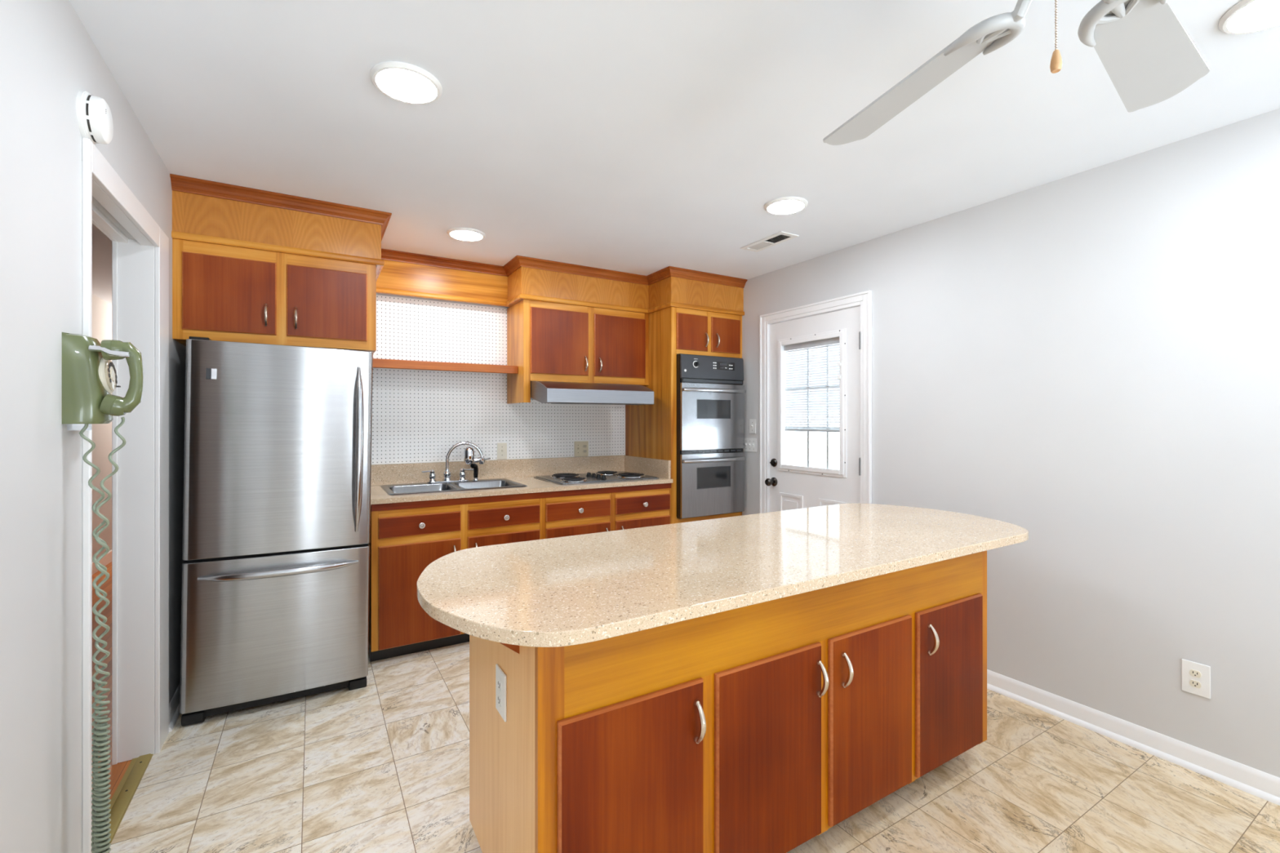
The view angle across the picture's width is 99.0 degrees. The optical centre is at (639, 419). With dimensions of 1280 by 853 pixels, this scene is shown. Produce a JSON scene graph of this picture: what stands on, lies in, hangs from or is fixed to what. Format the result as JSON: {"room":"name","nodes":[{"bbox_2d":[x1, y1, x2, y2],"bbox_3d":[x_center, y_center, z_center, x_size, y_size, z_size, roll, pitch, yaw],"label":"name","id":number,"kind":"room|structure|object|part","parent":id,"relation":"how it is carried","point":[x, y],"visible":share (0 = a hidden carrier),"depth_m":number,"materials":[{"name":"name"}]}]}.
{"room":"kitchen","nodes":[
{"label":"kitchen","id":0,"kind":"room"},
{"bbox_2d":[0,0,186,852],"bbox_3d":[-0.973,0.127,0.455,0.110,2.440,6.180,0,0,-31],"label":"wall","id":1,"kind":"structure","parent":0,"point":[47,55],"depth_m":1.29,"materials":[{"name":"paint"}]},
{"bbox_2d":[75,89,113,144],"bbox_3d":[-1.529,-0.843,1.538,0.049,0.136,0.136,0,0,-31],"label":"smoke detector","id":2,"kind":"object","parent":1,"relation":"attached to","point":[94,116],"visible":0.98,"depth_m":1.50,"materials":[{"name":"white plastic"}]},
{"bbox_2d":[62,332,143,852],"bbox_3d":[-1.430,0.536,1.472,0.150,1.514,0.129,0,0,-31],"label":"wall telephone","id":3,"kind":"object","parent":1,"relation":"attached to","point":[89,375],"visible":1,"depth_m":1.43,"materials":[{"name":"plastic"}]},
{"bbox_3d":[-1.412,0.643,1.438,0.087,1.299,0.042,0,0,-31],"label":"coiled cord","id":4,"kind":"part","parent":3,"relation":"part of","materials":[{"name":"green plastic"}]},
{"bbox_2d":[81,160,155,852],"bbox_3d":[-1.802,0.292,1.826,0.125,2.110,0.905,0,0,-31],"label":"trim","id":5,"kind":"structure","parent":1,"relation":"attached to","point":[133,260],"depth_m":2.16,"materials":[{"name":"paint"}]},
{"bbox_2d":[82,137,168,852],"bbox_3d":[-1.779,0.284,1.925,0.016,2.125,0.969,0,0,-31],"label":"trim","id":6,"kind":"structure","parent":1,"relation":"attached to","point":[95,166],"depth_m":2.06,"materials":[{"name":"paint"}]},
{"bbox_2d":[168,682,180,732],"bbox_3d":[-0.915,1.304,0.489,0.024,0.087,6.180,0,0,-31],"label":"baseboard","id":7,"kind":"structure","parent":1,"relation":"attached to","point":[174,705],"depth_m":2.45,"materials":[{"name":"paint"}]},
{"bbox_2d":[92,293,111,562],"bbox_3d":[-3.770,0.127,2.988,0.100,2.440,10.200,0,0,-31],"label":"wall","id":8,"kind":"structure","parent":0,"point":[101,309],"depth_m":4.97,"materials":[{"name":"paint"}]},
{"bbox_2d":[92,550,111,574],"bbox_3d":[-3.721,1.297,3.017,0.014,0.100,10.200,0,0,-31],"label":"baseboard","id":9,"kind":"structure","parent":8,"relation":"attached to","point":[107,558],"depth_m":5.01,"materials":[{"name":"paint"}]},
{"bbox_2d":[376,293,625,464],"bbox_3d":[-1.049,0.127,4.069,3.691,2.440,0.100,0,0,-31],"label":"wall","id":10,"kind":"structure","parent":0,"point":[378,294],"depth_m":3.82,"materials":[{"name":"paint"}]},
{"bbox_2d":[172,238,376,353],"bbox_3d":[-1.944,-0.592,2.996,0.834,0.454,0.821,0,0,-31],"label":"upper cabinet","id":11,"kind":"object","parent":10,"relation":"attached to","point":[220,292],"visible":0.98,"depth_m":2.65,"materials":[{"name":"brown wood"}]},
{"bbox_3d":[-1.930,-0.587,2.578,0.358,0.354,0.014,0,0,-31],"label":"door","id":12,"kind":"part","parent":11,"relation":"part of","materials":[{"name":"brown wood"}]},
{"bbox_3d":[-1.798,-0.503,2.626,0.015,0.110,0.038,0,0,-31],"label":"handle","id":13,"kind":"part","parent":11,"relation":"part of","materials":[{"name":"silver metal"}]},
{"bbox_3d":[-1.694,-0.500,2.689,0.015,0.110,0.038,0,0,-31],"label":"handle","id":14,"kind":"part","parent":11,"relation":"part of","materials":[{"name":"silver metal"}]},
{"bbox_3d":[-1.587,-0.587,2.782,0.356,0.354,0.014,0,0,-31],"label":"door","id":15,"kind":"part","parent":11,"relation":"part of","materials":[{"name":"brown wood"}]},
{"bbox_2d":[370,454,624,485],"bbox_3d":[-0.973,0.365,4.037,1.954,0.134,0.020,0,0,-31],"label":"backsplash","id":16,"kind":"structure","parent":10,"relation":"attached to","point":[391,473],"depth_m":4.00,"materials":[{"name":"stone"}]},
{"bbox_2d":[371,294,625,464],"bbox_3d":[-0.954,-0.261,4.063,1.936,1.115,0.005,0,0,-31],"label":"pegboard","id":17,"kind":"object","parent":10,"relation":"attached to","point":[418,415],"visible":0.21,"depth_m":3.86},
{"bbox_2d":[373,358,518,373],"bbox_3d":[-1.321,-0.345,3.688,0.942,0.056,0.262,0,0,-31],"label":"wall shelf","id":18,"kind":"object","parent":17,"relation":"attached to","point":[377,363],"visible":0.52,"depth_m":3.56,"materials":[{"name":"brown wood"}]},
{"bbox_2d":[497,442,506,459],"bbox_3d":[-1.012,0.234,4.015,0.072,0.120,0.018,0,0,-31],"label":"light switch","id":19,"kind":"object","parent":17,"relation":"attached to","point":[501,447],"visible":1,"depth_m":4.02,"materials":[{"name":"beige plastic"}]},
{"bbox_2d":[573,440,588,456],"bbox_3d":[-0.464,0.235,4.343,0.122,0.121,0.018,0,0,-31],"label":"wall outlet","id":20,"kind":"object","parent":17,"relation":"attached to","point":[580,448],"visible":1,"depth_m":4.35,"materials":[{"name":"beige plastic"}]},
{"bbox_2d":[506,299,648,404],"bbox_3d":[-0.445,-0.467,4.119,1.004,0.704,0.419,0,0,-31],"label":"upper cabinet","id":21,"kind":"object","parent":10,"relation":"attached to","point":[547,341],"visible":1,"depth_m":3.93,"materials":[{"name":"brown wood"}]},
{"bbox_3d":[-0.885,-0.467,3.896,0.020,0.704,0.349,0,0,-31],"label":"panel","id":22,"kind":"part","parent":21,"relation":"part of","materials":[{"name":"brown wood"}]},
{"bbox_3d":[-0.562,-0.543,3.857,0.437,0.457,0.014,0,0,-31],"label":"door","id":23,"kind":"part","parent":21,"relation":"part of","materials":[{"name":"brown wood"}]},
{"bbox_3d":[-0.385,-0.401,3.933,0.015,0.110,0.038,0,0,-31],"label":"handle","id":24,"kind":"part","parent":21,"relation":"part of","materials":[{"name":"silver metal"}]},
{"bbox_2d":[530,381,653,404],"bbox_3d":[-0.418,-0.183,3.987,0.811,0.160,0.668,0,0,-31],"label":"range hood","id":25,"kind":"object","parent":21,"relation":"attached to","point":[544,392],"visible":0.87,"depth_m":3.69,"materials":[{"name":"metal"}]},
{"bbox_3d":[-0.278,-0.104,3.755,0.680,0.004,0.070,0,0,-31],"label":"filter panel","id":26,"kind":"part","parent":25,"relation":"part of","materials":[{"name":"grey metal"}]},
{"bbox_3d":[-0.286,-0.399,3.992,0.015,0.110,0.038,0,0,-31],"label":"handle","id":27,"kind":"part","parent":21,"relation":"part of","materials":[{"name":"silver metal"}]},
{"bbox_3d":[-0.146,-0.543,4.106,0.438,0.457,0.014,0,0,-31],"label":"door","id":28,"kind":"part","parent":21,"relation":"part of","materials":[{"name":"brown wood"}]},
{"bbox_2d":[69,0,1279,304],"bbox_3d":[-1.349,-1.143,3.505,4.785,0.100,12.000,0,0,-31],"label":"ceiling","id":29,"kind":"structure","parent":0,"point":[641,137],"depth_m":1.96,"materials":[{"name":"paint"}]},
{"bbox_2d":[369,61,442,104],"bbox_3d":[-0.757,-1.084,1.775,0.216,0.018,0.216,0,0,-31],"label":"recessed light","id":30,"kind":"object","parent":29,"relation":"in","point":[402,82],"visible":1,"depth_m":1.75,"materials":[{"name":"white plastic"}]},
{"bbox_2d":[376,68,436,102],"bbox_3d":[-0.757,-1.079,1.775,0.181,0.008,0.181,0,0,-31],"label":"diffuser","id":31,"kind":"object","parent":30,"relation":"attached to","point":[403,85],"depth_m":1.76,"materials":[{"name":"white plastic"}]},
{"bbox_2d":[169,173,747,315],"bbox_3d":[-0.800,-0.956,3.642,3.461,0.274,0.754,0,0,-31],"label":"soffit","id":32,"kind":"structure","parent":29,"relation":"attached to","point":[207,211],"depth_m":3.60,"materials":[{"name":"brown wood"}]},
{"bbox_3d":[-0.803,-0.835,3.648,3.461,0.032,0.704,0,0,-31],"label":"moulding","id":33,"kind":"part","parent":32,"relation":"part of","materials":[{"name":"brown wood"}]},
{"bbox_2d":[446,226,485,241],"bbox_3d":[-1.022,-1.084,3.217,0.216,0.018,0.216,0,0,-31],"label":"recessed light","id":34,"kind":"object","parent":29,"relation":"in","point":[462,233],"visible":1,"depth_m":3.18,"materials":[{"name":"white plastic"}]},
{"bbox_2d":[449,230,482,240],"bbox_3d":[-1.022,-1.079,3.217,0.181,0.008,0.181,0,0,-31],"label":"diffuser","id":35,"kind":"object","parent":34,"relation":"attached to","point":[464,235],"depth_m":3.20,"materials":[{"name":"white plastic"}]},
{"bbox_2d":[740,231,798,252],"bbox_3d":[0.791,-1.087,3.364,0.143,0.012,0.360,0,0,-31],"label":"ceiling vent","id":36,"kind":"object","parent":29,"relation":"in","point":[781,237],"visible":1,"depth_m":3.35,"materials":[{"name":"white plastic"}]},
{"bbox_2d":[764,196,808,214],"bbox_3d":[0.744,-1.084,2.788,0.216,0.018,0.216,0,0,-31],"label":"recessed light","id":37,"kind":"object","parent":29,"relation":"in","point":[785,205],"visible":1,"depth_m":2.76,"materials":[{"name":"white plastic"}]},
{"bbox_2d":[767,200,804,213],"bbox_3d":[0.744,-1.079,2.788,0.181,0.008,0.181,0,0,-31],"label":"diffuser","id":38,"kind":"object","parent":37,"relation":"attached to","point":[773,206],"depth_m":2.77,"materials":[{"name":"white plastic"}]},
{"bbox_2d":[822,0,1209,145],"bbox_3d":[0.789,-0.842,0.962,1.241,0.501,1.264,0,0,-31],"label":"ceiling fan","id":39,"kind":"object","parent":29,"relation":"hanging from","point":[1147,54],"visible":1,"depth_m":1.17,"materials":[{"name":"white plastic"}]},
{"bbox_3d":[0.637,-0.786,1.328,0.144,0.038,0.489,0,0,-18],"label":"blade","id":40,"kind":"part","parent":39,"relation":"part of","materials":[{"name":"white plastic"}]},
{"bbox_3d":[0.706,-0.707,0.927,0.004,0.161,0.004,0,0,-31],"label":"pull chain","id":41,"kind":"part","parent":39,"relation":"part of","materials":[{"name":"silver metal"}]},
{"bbox_3d":[1.097,-0.786,1.183,0.489,0.038,0.144,0,0,-37],"label":"blade","id":42,"kind":"part","parent":39,"relation":"part of","materials":[{"name":"white plastic"}]},
{"bbox_2d":[1218,0,1279,34],"bbox_3d":[1.676,-1.084,1.435,0.216,0.018,0.216,0,0,-31],"label":"recessed light","id":43,"kind":"object","parent":29,"relation":"in","point":[1246,16],"visible":1,"depth_m":1.47,"materials":[{"name":"white plastic"}]},
{"bbox_2d":[92,561,1279,852],"bbox_3d":[-1.323,1.397,3.462,4.785,0.100,11.900,0,0,-31],"label":"floor","id":44,"kind":"structure","parent":0,"point":[382,766],"depth_m":1.98,"materials":[{"name":"tile"}]},
{"bbox_2d":[108,753,153,843],"bbox_3d":[-1.779,1.343,1.840,0.062,0.010,0.785,0,0,-31],"label":"threshold strip","id":45,"kind":"object","parent":44,"relation":"on","point":[123,795],"visible":0.71,"depth_m":1.97,"materials":[{"name":"gold metal"}]},
{"bbox_2d":[179,336,373,726],"bbox_3d":[-1.839,0.495,2.842,0.735,1.704,0.834,1,0,-31],"label":"refrigerator","id":46,"kind":"object","parent":44,"relation":"on","point":[277,461],"visible":1,"depth_m":2.52,"materials":[{"name":"metal"}]},
{"bbox_3d":[-1.679,0.956,2.562,0.735,0.651,0.062,1,0,-31],"label":"freezer drawer","id":47,"kind":"part","parent":46,"relation":"part of","materials":[{"name":"metal"}]},
{"bbox_3d":[-1.669,0.137,2.568,0.735,0.963,0.062,1,0,-31],"label":"door","id":48,"kind":"part","parent":46,"relation":"part of","materials":[{"name":"metal"}]},
{"bbox_3d":[-1.645,0.700,2.516,0.625,0.037,0.076,1,0,-31],"label":"handle","id":49,"kind":"part","parent":46,"relation":"part of","materials":[{"name":"metal"}]},
{"bbox_3d":[-1.377,0.148,2.676,0.037,0.814,0.075,1,0,-31],"label":"handle","id":50,"kind":"part","parent":46,"relation":"part of","materials":[{"name":"metal"}]},
{"bbox_2d":[368,483,671,662],"bbox_3d":[-0.777,0.904,3.740,1.964,0.886,0.727,0,0,-31],"label":"base cabinet","id":51,"kind":"object","parent":44,"relation":"on","point":[406,537],"visible":0.62,"depth_m":3.18,"materials":[{"name":"brown wood"}]},
{"bbox_3d":[-1.239,0.597,3.093,0.439,0.115,0.014,0,0,-31],"label":"drawer","id":52,"kind":"part","parent":51,"relation":"part of","materials":[{"name":"brown wood"}]},
{"bbox_3d":[-1.239,0.980,3.093,0.439,0.565,0.014,0,0,-31],"label":"door","id":53,"kind":"part","parent":51,"relation":"part of","materials":[{"name":"brown wood"}]},
{"bbox_3d":[-1.227,0.597,3.074,0.033,0.033,0.031,0,0,-31],"label":"knob","id":54,"kind":"part","parent":51,"relation":"part of","materials":[{"name":"silver metal"}]},
{"bbox_3d":[-0.824,0.597,3.341,0.446,0.115,0.014,0,0,-31],"label":"drawer","id":55,"kind":"part","parent":51,"relation":"part of","materials":[{"name":"brown wood"}]},
{"bbox_3d":[-0.824,0.980,3.341,0.446,0.565,0.014,0,0,-31],"label":"door","id":56,"kind":"part","parent":51,"relation":"part of","materials":[{"name":"brown wood"}]},
{"bbox_3d":[-0.813,0.597,3.322,0.033,0.033,0.031,0,0,-31],"label":"knob","id":57,"kind":"part","parent":51,"relation":"part of","materials":[{"name":"silver metal"}]},
{"bbox_2d":[370,454,672,504],"bbox_3d":[-0.789,0.379,3.750,1.974,0.162,0.702,0,0,-31],"label":"countertop","id":58,"kind":"structure","parent":51,"relation":"on","point":[523,471],"depth_m":3.84,"materials":[{"name":"stone"}]},
{"bbox_2d":[380,478,527,495],"bbox_3d":[-1.202,0.511,3.534,0.824,0.170,0.530,0,0,-31],"label":"sink","id":59,"kind":"object","parent":58,"relation":"in","point":[482,484],"visible":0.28,"depth_m":3.58,"materials":[{"name":"metal"}]},
{"bbox_2d":[421,441,490,483],"bbox_3d":[-1.248,0.289,3.719,0.448,0.274,0.111,0,0,-31],"label":"kitchen faucet","id":60,"kind":"object","parent":59,"relation":"on","point":[468,452],"visible":1,"depth_m":3.72,"materials":[{"name":"silver metal"}]},
{"bbox_3d":[-1.410,0.378,3.647,0.047,0.079,0.099,0,0,39],"label":"lever handle","id":61,"kind":"part","parent":60,"relation":"part of","materials":[{"name":"silver metal"}]},
{"bbox_3d":[-1.306,0.422,3.719,0.270,0.009,0.052,0,0,-31],"label":"deck plate","id":62,"kind":"part","parent":60,"relation":"part of","materials":[{"name":"silver metal"}]},
{"bbox_3d":[-1.214,0.285,3.755,0.262,0.265,0.052,0,0,-22],"label":"spout","id":63,"kind":"part","parent":60,"relation":"part of","materials":[{"name":"silver metal"}]},
{"bbox_3d":[-1.200,0.378,3.772,0.099,0.079,0.047,0,0,-11],"label":"lever handle","id":64,"kind":"part","parent":60,"relation":"part of","materials":[{"name":"silver metal"}]},
{"bbox_2d":[470,462,478,480],"bbox_3d":[-1.151,0.364,3.804,0.044,0.124,0.065,0,0,20],"label":"sprayer","id":65,"kind":"object","parent":59,"relation":"on","point":[473,465],"visible":0.96,"depth_m":3.80,"materials":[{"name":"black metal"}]},
{"bbox_2d":[533,471,659,484],"bbox_3d":[-0.324,0.414,4.025,0.770,0.036,0.550,0,0,-31],"label":"cooktop","id":66,"kind":"object","parent":58,"relation":"in","point":[601,476],"visible":1,"depth_m":3.93,"materials":[{"name":"metal"}]},
{"bbox_3d":[-0.544,0.412,4.032,0.197,0.013,0.194,0,0,-31],"label":"coil burner","id":67,"kind":"part","parent":66,"relation":"part of","materials":[{"name":"black metal"}]},
{"bbox_3d":[-0.453,0.412,3.772,0.158,0.013,0.155,0,0,-31],"label":"coil burner","id":68,"kind":"part","parent":66,"relation":"part of","materials":[{"name":"black metal"}]},
{"bbox_3d":[-0.250,0.412,4.231,0.158,0.013,0.155,0,0,-31],"label":"coil burner","id":69,"kind":"part","parent":66,"relation":"part of","materials":[{"name":"black metal"}]},
{"bbox_3d":[-0.064,0.412,4.057,0.197,0.013,0.194,0,0,-31],"label":"coil burner","id":70,"kind":"part","parent":66,"relation":"part of","materials":[{"name":"black metal"}]},
{"bbox_3d":[-0.399,0.597,3.595,0.463,0.115,0.014,0,0,-31],"label":"drawer","id":71,"kind":"part","parent":51,"relation":"part of","materials":[{"name":"brown wood"}]},
{"bbox_3d":[-0.399,0.980,3.595,0.463,0.565,0.014,0,0,-31],"label":"door","id":72,"kind":"part","parent":51,"relation":"part of","materials":[{"name":"brown wood"}]},
{"bbox_3d":[-0.387,0.597,3.576,0.033,0.033,0.031,0,0,-31],"label":"knob","id":73,"kind":"part","parent":51,"relation":"part of","materials":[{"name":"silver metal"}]},
{"bbox_3d":[0.027,0.597,3.850,0.447,0.115,0.014,0,0,-31],"label":"drawer","id":74,"kind":"part","parent":51,"relation":"part of","materials":[{"name":"brown wood"}]},
{"bbox_3d":[0.027,0.980,3.850,0.447,0.565,0.014,0,0,-31],"label":"door","id":75,"kind":"part","parent":51,"relation":"part of","materials":[{"name":"brown wood"}]},
{"bbox_2d":[625,306,742,524],"bbox_3d":[0.357,0.264,4.417,0.677,2.166,0.731,0,0,-31],"label":"tall cabinet","id":76,"kind":"object","parent":44,"relation":"on","point":[651,430],"visible":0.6,"depth_m":4.11,"materials":[{"name":"brown wood"}]},
{"bbox_3d":[0.056,0.264,4.279,0.018,2.166,0.659,0,0,-31],"label":"panel","id":77,"kind":"part","parent":76,"relation":"part of","materials":[{"name":"brown wood"}]},
{"bbox_3d":[0.391,-0.646,4.065,0.281,0.267,0.016,0,0,-31],"label":"door","id":78,"kind":"part","parent":76,"relation":"part of","materials":[{"name":"brown wood"}]},
{"bbox_3d":[0.513,0.264,4.158,0.677,2.166,0.018,0,0,-31],"label":"frame","id":79,"kind":"part","parent":76,"relation":"part of","materials":[{"name":"brown wood"}]},
{"bbox_3d":[0.505,-0.598,4.102,0.015,0.110,0.038,0,0,-31],"label":"handle","id":80,"kind":"part","parent":76,"relation":"part of","materials":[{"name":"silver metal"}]},
{"bbox_2d":[676,353,746,519],"bbox_3d":[0.400,0.123,4.367,0.599,1.203,0.718,0,0,-31],"label":"wall oven","id":81,"kind":"object","parent":76,"relation":"in","point":[710,389],"visible":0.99,"depth_m":4.08,"materials":[{"name":"silver metal"}]},
{"bbox_3d":[0.417,-0.405,4.015,0.052,0.052,0.028,0,0,-31],"label":"knob","id":82,"kind":"part","parent":81,"relation":"part of","materials":[{"name":"black plastic"}]},
{"bbox_3d":[0.552,-0.387,4.115,0.594,0.176,0.019,0,0,-31],"label":"control panel","id":83,"kind":"part","parent":81,"relation":"part of","materials":[{"name":"black metal"}]},
{"bbox_3d":[0.552,0.487,4.114,0.594,0.460,0.022,0,0,-31],"label":"oven door","id":84,"kind":"part","parent":81,"relation":"part of","materials":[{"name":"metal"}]},
{"bbox_3d":[0.552,-0.020,4.114,0.594,0.490,0.022,0,0,-31],"label":"oven door","id":85,"kind":"part","parent":81,"relation":"part of","materials":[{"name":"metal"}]},
{"bbox_3d":[0.571,0.305,4.083,0.590,0.029,0.056,0,0,-31],"label":"handle","id":86,"kind":"part","parent":81,"relation":"part of","materials":[{"name":"metal"}]},
{"bbox_3d":[0.571,-0.215,4.083,0.590,0.029,0.056,0,0,-31],"label":"handle","id":87,"kind":"part","parent":81,"relation":"part of","materials":[{"name":"metal"}]},
{"bbox_3d":[0.595,-0.601,4.156,0.015,0.110,0.038,0,0,-31],"label":"handle","id":88,"kind":"part","parent":76,"relation":"part of","materials":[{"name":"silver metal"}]},
{"bbox_3d":[0.667,-0.646,4.230,0.283,0.267,0.016,0,0,-31],"label":"door","id":89,"kind":"part","parent":76,"relation":"part of","materials":[{"name":"brown wood"}]},
{"bbox_2d":[469,550,986,852],"bbox_3d":[0.375,0.906,1.874,1.968,0.882,0.661,0,0,-31],"label":"base cabinet","id":90,"kind":"object","parent":44,"relation":"on","point":[762,727],"visible":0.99,"depth_m":1.50,"materials":[{"name":"brown wood"}]},
{"bbox_2d":[495,663,506,721],"bbox_3d":[-0.361,0.708,1.416,0.009,0.118,0.082,0,0,-31],"label":"wall outlet","id":91,"kind":"object","parent":90,"relation":"attached to","point":[500,677],"visible":1,"depth_m":1.40,"materials":[{"name":"white plastic"}]},
{"bbox_2d":[497,678,502,691],"bbox_3d":[-0.364,0.688,1.415,0.004,0.025,0.033,0,0,-31],"label":"socket","id":92,"kind":"object","parent":91,"relation":"attached to","point":[499,680],"depth_m":1.41,"materials":[{"name":"white plastic"}]},
{"bbox_2d":[497,693,502,706],"bbox_3d":[-0.364,0.728,1.415,0.004,0.025,0.033,0,0,-31],"label":"socket","id":93,"kind":"object","parent":91,"relation":"attached to","point":[499,695],"depth_m":1.41,"materials":[{"name":"white plastic"}]},
{"bbox_3d":[-0.376,0.861,1.467,0.019,0.792,0.588,0,0,-31],"label":"panel","id":94,"kind":"part","parent":90,"relation":"part of","materials":[{"name":"beige wood"}]},
{"bbox_3d":[-0.009,0.957,1.312,0.401,0.570,0.016,0,0,-31],"label":"door","id":95,"kind":"part","parent":90,"relation":"part of","materials":[{"name":"brown wood"}]},
{"bbox_3d":[0.153,0.770,1.378,0.015,0.110,0.038,0,0,-31],"label":"handle","id":96,"kind":"part","parent":90,"relation":"part of","materials":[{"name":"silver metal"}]},
{"bbox_2d":[416,503,1028,647],"bbox_3d":[0.456,0.449,1.964,2.343,0.032,0.850,0,0,-31],"label":"countertop","id":97,"kind":"structure","parent":90,"relation":"on","point":[564,591],"depth_m":1.62,"materials":[{"name":"stone"}]},
{"bbox_3d":[0.371,0.957,1.540,0.399,0.570,0.016,0,0,-31],"label":"door","id":98,"kind":"part","parent":90,"relation":"part of","materials":[{"name":"brown wood"}]},
{"bbox_3d":[0.540,0.770,1.610,0.015,0.110,0.038,0,0,-31],"label":"handle","id":99,"kind":"part","parent":90,"relation":"part of","materials":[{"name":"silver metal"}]},
{"bbox_3d":[0.634,0.770,1.666,0.015,0.110,0.038,0,0,-31],"label":"handle","id":100,"kind":"part","parent":90,"relation":"part of","materials":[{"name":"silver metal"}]},
{"bbox_3d":[0.753,0.957,1.769,0.406,0.570,0.016,0,0,-31],"label":"door","id":101,"kind":"part","parent":90,"relation":"part of","materials":[{"name":"brown wood"}]},
{"bbox_3d":[1.020,0.770,1.898,0.015,0.110,0.038,0,0,-31],"label":"handle","id":102,"kind":"part","parent":90,"relation":"part of","materials":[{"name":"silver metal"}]},
{"bbox_3d":[1.137,0.957,1.999,0.413,0.570,0.016,0,0,-31],"label":"door","id":103,"kind":"part","parent":90,"relation":"part of","materials":[{"name":"brown wood"}]},
{"bbox_2d":[742,108,1279,777],"bbox_3d":[2.095,0.127,2.292,0.120,2.440,6.180,0,0,-31],"label":"wall","id":104,"kind":"structure","parent":0,"point":[1087,362],"depth_m":2.33,"materials":[{"name":"paint"}]},
{"bbox_2d":[743,438,756,452],"bbox_3d":[0.850,0.200,4.237,0.018,0.106,0.146,0,0,-31],"label":"light switch","id":105,"kind":"object","parent":104,"relation":"attached to","point":[750,444],"visible":0.93,"depth_m":4.23,"materials":[{"name":"white plastic"}]},
{"bbox_2d":[749,419,755,433],"bbox_3d":[0.864,0.056,4.214,0.018,0.111,0.068,0,0,-31],"label":"light switch","id":106,"kind":"object","parent":104,"relation":"attached to","point":[752,422],"visible":1,"depth_m":4.21,"materials":[{"name":"white plastic"}]},
{"bbox_2d":[764,306,861,511],"bbox_3d":[1.158,0.315,3.720,0.121,2.040,0.804,0,0,-31],"label":"door","id":107,"kind":"structure","parent":104,"relation":"in","point":[791,486],"depth_m":3.71,"materials":[{"name":"paint"}]},
{"bbox_3d":[0.958,0.461,4.013,0.077,0.066,0.066,0,0,-31],"label":"knob","id":108,"kind":"part","parent":107,"relation":"part of","materials":[{"name":"brown metal"}]},
{"bbox_3d":[1.073,0.840,3.888,0.007,0.614,0.219,0,0,-31],"label":"raised panel","id":109,"kind":"part","parent":107,"relation":"part of","materials":[{"name":"paint"}]},
{"bbox_2d":[783,337,839,432],"bbox_3d":[1.184,-0.234,3.751,0.018,0.638,0.516,0,0,-31],"label":"blind","id":110,"kind":"object","parent":107,"relation":"attached to","point":[808,345],"depth_m":3.76,"materials":[{"name":"white plastic"}]},
{"bbox_3d":[1.163,-0.102,3.741,0.028,0.955,0.605,0,0,-31],"label":"glass frame","id":111,"kind":"part","parent":107,"relation":"part of","materials":[{"name":"paint"}]},
{"bbox_3d":[1.258,0.840,3.578,0.007,0.614,0.223,0,0,-31],"label":"raised panel","id":112,"kind":"part","parent":107,"relation":"part of","materials":[{"name":"paint"}]},
{"bbox_2d":[759,289,871,513],"bbox_3d":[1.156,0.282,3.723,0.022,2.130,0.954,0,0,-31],"label":"trim","id":113,"kind":"structure","parent":104,"relation":"attached to","point":[864,299],"depth_m":3.54,"materials":[{"name":"paint"}]},
{"bbox_2d":[986,669,1279,805],"bbox_3d":[2.512,1.304,1.456,0.024,0.087,4.318,0,0,-31],"label":"baseboard","id":114,"kind":"structure","parent":104,"relation":"attached to","point":[1264,785],"depth_m":2.22,"materials":[{"name":"paint"}]},
{"bbox_2d":[1181,658,1210,698],"bbox_3d":[2.135,0.997,2.099,0.009,0.124,0.081,0,0,-31],"label":"wall outlet","id":115,"kind":"object","parent":104,"relation":"attached to","point":[1195,677],"visible":1,"depth_m":2.10,"materials":[{"name":"white plastic"}]},
{"bbox_2d":[1189,669,1201,678],"bbox_3d":[2.133,0.977,2.098,0.004,0.025,0.033,0,0,-31],"label":"socket","id":116,"kind":"object","parent":115,"relation":"attached to","point":[1193,673],"depth_m":2.10,"materials":[{"name":"beige plastic"}]},
{"bbox_2d":[1189,680,1201,688],"bbox_3d":[2.133,1.017,2.098,0.004,0.025,0.033,0,0,-31],"label":"socket","id":117,"kind":"object","parent":115,"relation":"attached to","point":[1193,683],"depth_m":2.10,"materials":[{"name":"beige plastic"}]}
]}

